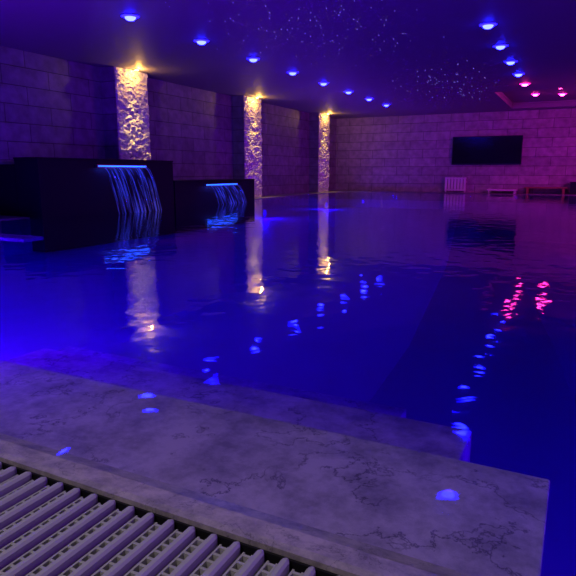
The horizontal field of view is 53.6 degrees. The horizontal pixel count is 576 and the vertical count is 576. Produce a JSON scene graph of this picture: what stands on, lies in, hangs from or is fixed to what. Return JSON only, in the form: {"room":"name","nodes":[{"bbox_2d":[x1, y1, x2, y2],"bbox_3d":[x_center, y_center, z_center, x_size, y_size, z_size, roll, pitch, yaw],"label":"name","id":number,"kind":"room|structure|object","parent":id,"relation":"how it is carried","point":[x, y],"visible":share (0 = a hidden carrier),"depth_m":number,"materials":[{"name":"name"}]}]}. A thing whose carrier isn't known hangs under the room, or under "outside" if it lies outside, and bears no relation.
{"room":"spa","nodes":[
{"label":"spa","id":0,"kind":"room"},
{"bbox_2d":[0,46,336,195],"bbox_3d":[-3.990,-2.751,13.210,0.250,5.524,26.890,6,13,26],"label":"wall","id":1,"kind":"structure","parent":0,"point":[50,106],"depth_m":14.11,"materials":[{"name":"stone"}]},
{"bbox_2d":[0,433,472,575],"bbox_3d":[-1.998,0.406,2.293,11.920,0.130,0.145,6,13,26],"label":"pool coping","id":2,"kind":"object","parent":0,"point":[331,552],"depth_m":1.34},
{"bbox_2d":[0,190,570,219],"bbox_3d":[2.189,-1.116,10.215,13.720,0.315,26.640,6,13,26],"label":"floor","id":3,"kind":"structure","parent":0,"point":[335,191],"depth_m":21.34,"materials":[{"name":"stone"}]},
{"bbox_2d":[100,66,150,159],"bbox_3d":[-3.559,-3.375,12.974,0.604,3.002,1.080,6,13,26],"label":"stone pilaster","id":4,"kind":"object","parent":3,"relation":"on","point":[125,106],"visible":0.6,"depth_m":12.61,"materials":[{"name":"white stone"}]},
{"bbox_2d":[0,461,340,575],"bbox_3d":[-0.385,0.625,1.217,6.850,0.129,0.360,6,13,26],"label":"grate","id":5,"kind":"object","parent":3,"relation":"on","point":[49,526],"visible":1,"depth_m":1.26,"materials":[{"name":"grey plastic"}]},
{"bbox_2d":[232,95,261,196],"bbox_3d":[-1.154,-4.325,17.642,0.604,3.002,1.080,6,13,26],"label":"stone pilaster","id":6,"kind":"object","parent":3,"relation":"on","point":[246,111],"visible":0.92,"depth_m":17.32,"materials":[{"name":"white stone"}]},
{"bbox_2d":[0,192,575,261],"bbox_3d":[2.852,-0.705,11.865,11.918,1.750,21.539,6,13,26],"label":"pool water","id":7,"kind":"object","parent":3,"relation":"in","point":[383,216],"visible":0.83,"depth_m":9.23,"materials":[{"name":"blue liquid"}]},
{"bbox_2d":[309,113,329,191],"bbox_3d":[1.335,-5.307,22.470,0.604,3.002,1.080,6,13,26],"label":"stone pilaster","id":8,"kind":"object","parent":3,"relation":"on","point":[319,130],"visible":1,"depth_m":22.18,"materials":[{"name":"white stone"}]},
{"bbox_2d":[444,177,466,192],"bbox_3d":[6.614,-4.070,22.475,0.816,0.585,0.150,6,13,26],"label":"radiator","id":9,"kind":"object","parent":3,"relation":"on","point":[455,180],"visible":0.97,"depth_m":22.39,"materials":[{"name":"white metal"}]},
{"bbox_2d":[487,189,517,193],"bbox_3d":[8.056,-3.636,21.420,1.040,0.155,0.650,6,13,26],"label":"lounger","id":10,"kind":"object","parent":3,"relation":"on","point":[488,190],"visible":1,"depth_m":21.14,"materials":[{"name":"white plastic"}]},
{"bbox_2d":[524,187,567,193],"bbox_3d":[9.427,-3.567,20.854,1.440,0.245,0.470,6,13,26],"label":"wooden bench","id":11,"kind":"object","parent":3,"relation":"on","point":[527,188],"visible":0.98,"depth_m":20.55,"materials":[{"name":"brown wood"}]},
{"bbox_2d":[569,182,575,194],"bbox_3d":[10.362,-3.574,20.387,0.528,0.445,0.460,6,13,26],"label":"bin","id":12,"kind":"object","parent":3,"relation":"on","point":[572,184],"visible":0.95,"depth_m":20.28,"materials":[{"name":"black plastic"}]},
{"bbox_2d":[0,0,575,118],"bbox_3d":[2.189,-4.366,9.554,13.720,0.300,26.640,6,13,26],"label":"ceiling","id":13,"kind":"structure","parent":0,"point":[440,40],"depth_m":10.46,"materials":[{"name":"grey paint"}]},
{"bbox_2d":[120,13,139,20],"bbox_3d":[-2.286,-3.912,8.257,0.280,0.072,0.280,6,13,26],"label":"recessed light","id":14,"kind":"object","parent":13,"relation":"in","point":[128,16],"visible":1,"depth_m":8.20,"materials":[{"name":"silver metal"}]},
{"bbox_2d":[193,38,209,44],"bbox_3d":[-1.488,-4.226,9.804,0.280,0.072,0.280,6,13,26],"label":"recessed light","id":15,"kind":"object","parent":13,"relation":"in","point":[201,41],"visible":1,"depth_m":9.74,"materials":[{"name":"silver metal"}]},
{"bbox_2d":[246,57,259,61],"bbox_3d":[-0.691,-4.541,11.350,0.280,0.072,0.280,6,13,26],"label":"recessed light","id":16,"kind":"object","parent":13,"relation":"in","point":[252,59],"visible":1,"depth_m":11.28,"materials":[{"name":"silver metal"}]},
{"bbox_2d":[287,71,298,74],"bbox_3d":[0.106,-4.856,12.897,0.280,0.072,0.280,6,13,26],"label":"recessed light","id":17,"kind":"object","parent":13,"relation":"in","point":[289,72],"visible":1,"depth_m":12.83,"materials":[{"name":"silver metal"}]},
{"bbox_2d":[165,2,479,97],"bbox_3d":[1.789,-4.715,12.070,4.043,0.018,13.718,6,13,26],"label":"stars","id":18,"kind":"object","parent":13,"relation":"attached to","point":[165,2],"visible":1,"depth_m":10.00,"materials":[{"name":"white"}]},
{"bbox_2d":[479,22,497,28],"bbox_3d":[3.065,-4.007,8.727,0.280,0.072,0.280,6,13,26],"label":"recessed light","id":19,"kind":"object","parent":13,"relation":"in","point":[486,25],"visible":1,"depth_m":8.67,"materials":[{"name":"silver metal"}]},
{"bbox_2d":[492,43,508,49],"bbox_3d":[3.801,-4.305,10.189,0.280,0.072,0.280,6,13,26],"label":"recessed light","id":20,"kind":"object","parent":13,"relation":"in","point":[503,45],"visible":1,"depth_m":10.13,"materials":[{"name":"silver metal"}]},
{"bbox_2d":[503,60,517,64],"bbox_3d":[4.551,-4.601,11.645,0.280,0.072,0.280,6,13,26],"label":"recessed light","id":21,"kind":"object","parent":13,"relation":"in","point":[509,62],"visible":1,"depth_m":11.58,"materials":[{"name":"silver metal"}]},
{"bbox_2d":[512,72,524,76],"bbox_3d":[5.302,-4.897,13.100,0.280,0.072,0.280,6,13,26],"label":"recessed light","id":22,"kind":"object","parent":13,"relation":"in","point":[518,74],"visible":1,"depth_m":13.04,"materials":[{"name":"silver metal"}]},
{"bbox_2d":[0,232,575,575],"bbox_3d":[2.859,-0.624,11.896,12.120,1.680,21.710,6,13,26],"label":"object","id":23,"kind":"object","parent":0,"point":[465,338],"visible":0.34,"depth_m":5.98,"materials":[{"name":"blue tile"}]},
{"bbox_2d":[13,157,173,251],"bbox_3d":[-3.538,-1.782,11.628,1.090,1.656,3.735,6,13,26],"label":"waterfall fountain","id":24,"kind":"object","parent":23,"relation":"on","point":[47,187],"visible":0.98,"depth_m":10.89,"materials":[{"name":"black stone"}]},
{"bbox_2d":[173,179,254,206],"bbox_3d":[-1.888,-2.232,14.962,1.008,1.208,3.695,6,13,26],"label":"waterfall fountain","id":25,"kind":"object","parent":23,"relation":"on","point":[203,191],"visible":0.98,"depth_m":14.55,"materials":[{"name":"black stone"}]},
{"bbox_2d":[0,346,549,575],"bbox_3d":[-0.593,1.184,2.833,3.350,1.550,1.900,6,13,26],"label":"step","id":26,"kind":"structure","parent":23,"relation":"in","point":[370,473],"depth_m":1.98,"materials":[{"name":"grey stone"}]},
{"bbox_2d":[335,108,575,193],"bbox_3d":[8.251,-4.493,21.774,13.720,5.524,0.250,6,13,26],"label":"wall","id":27,"kind":"structure","parent":0,"point":[413,153],"depth_m":22.41,"materials":[{"name":"stone"}]},
{"bbox_2d":[451,135,523,164],"bbox_3d":[7.584,-5.257,21.766,2.560,1.064,0.095,6,13,26],"label":"television","id":28,"kind":"object","parent":27,"relation":"attached to","point":[470,150],"visible":1,"depth_m":21.70,"materials":[{"name":"black glass"}]}
]}

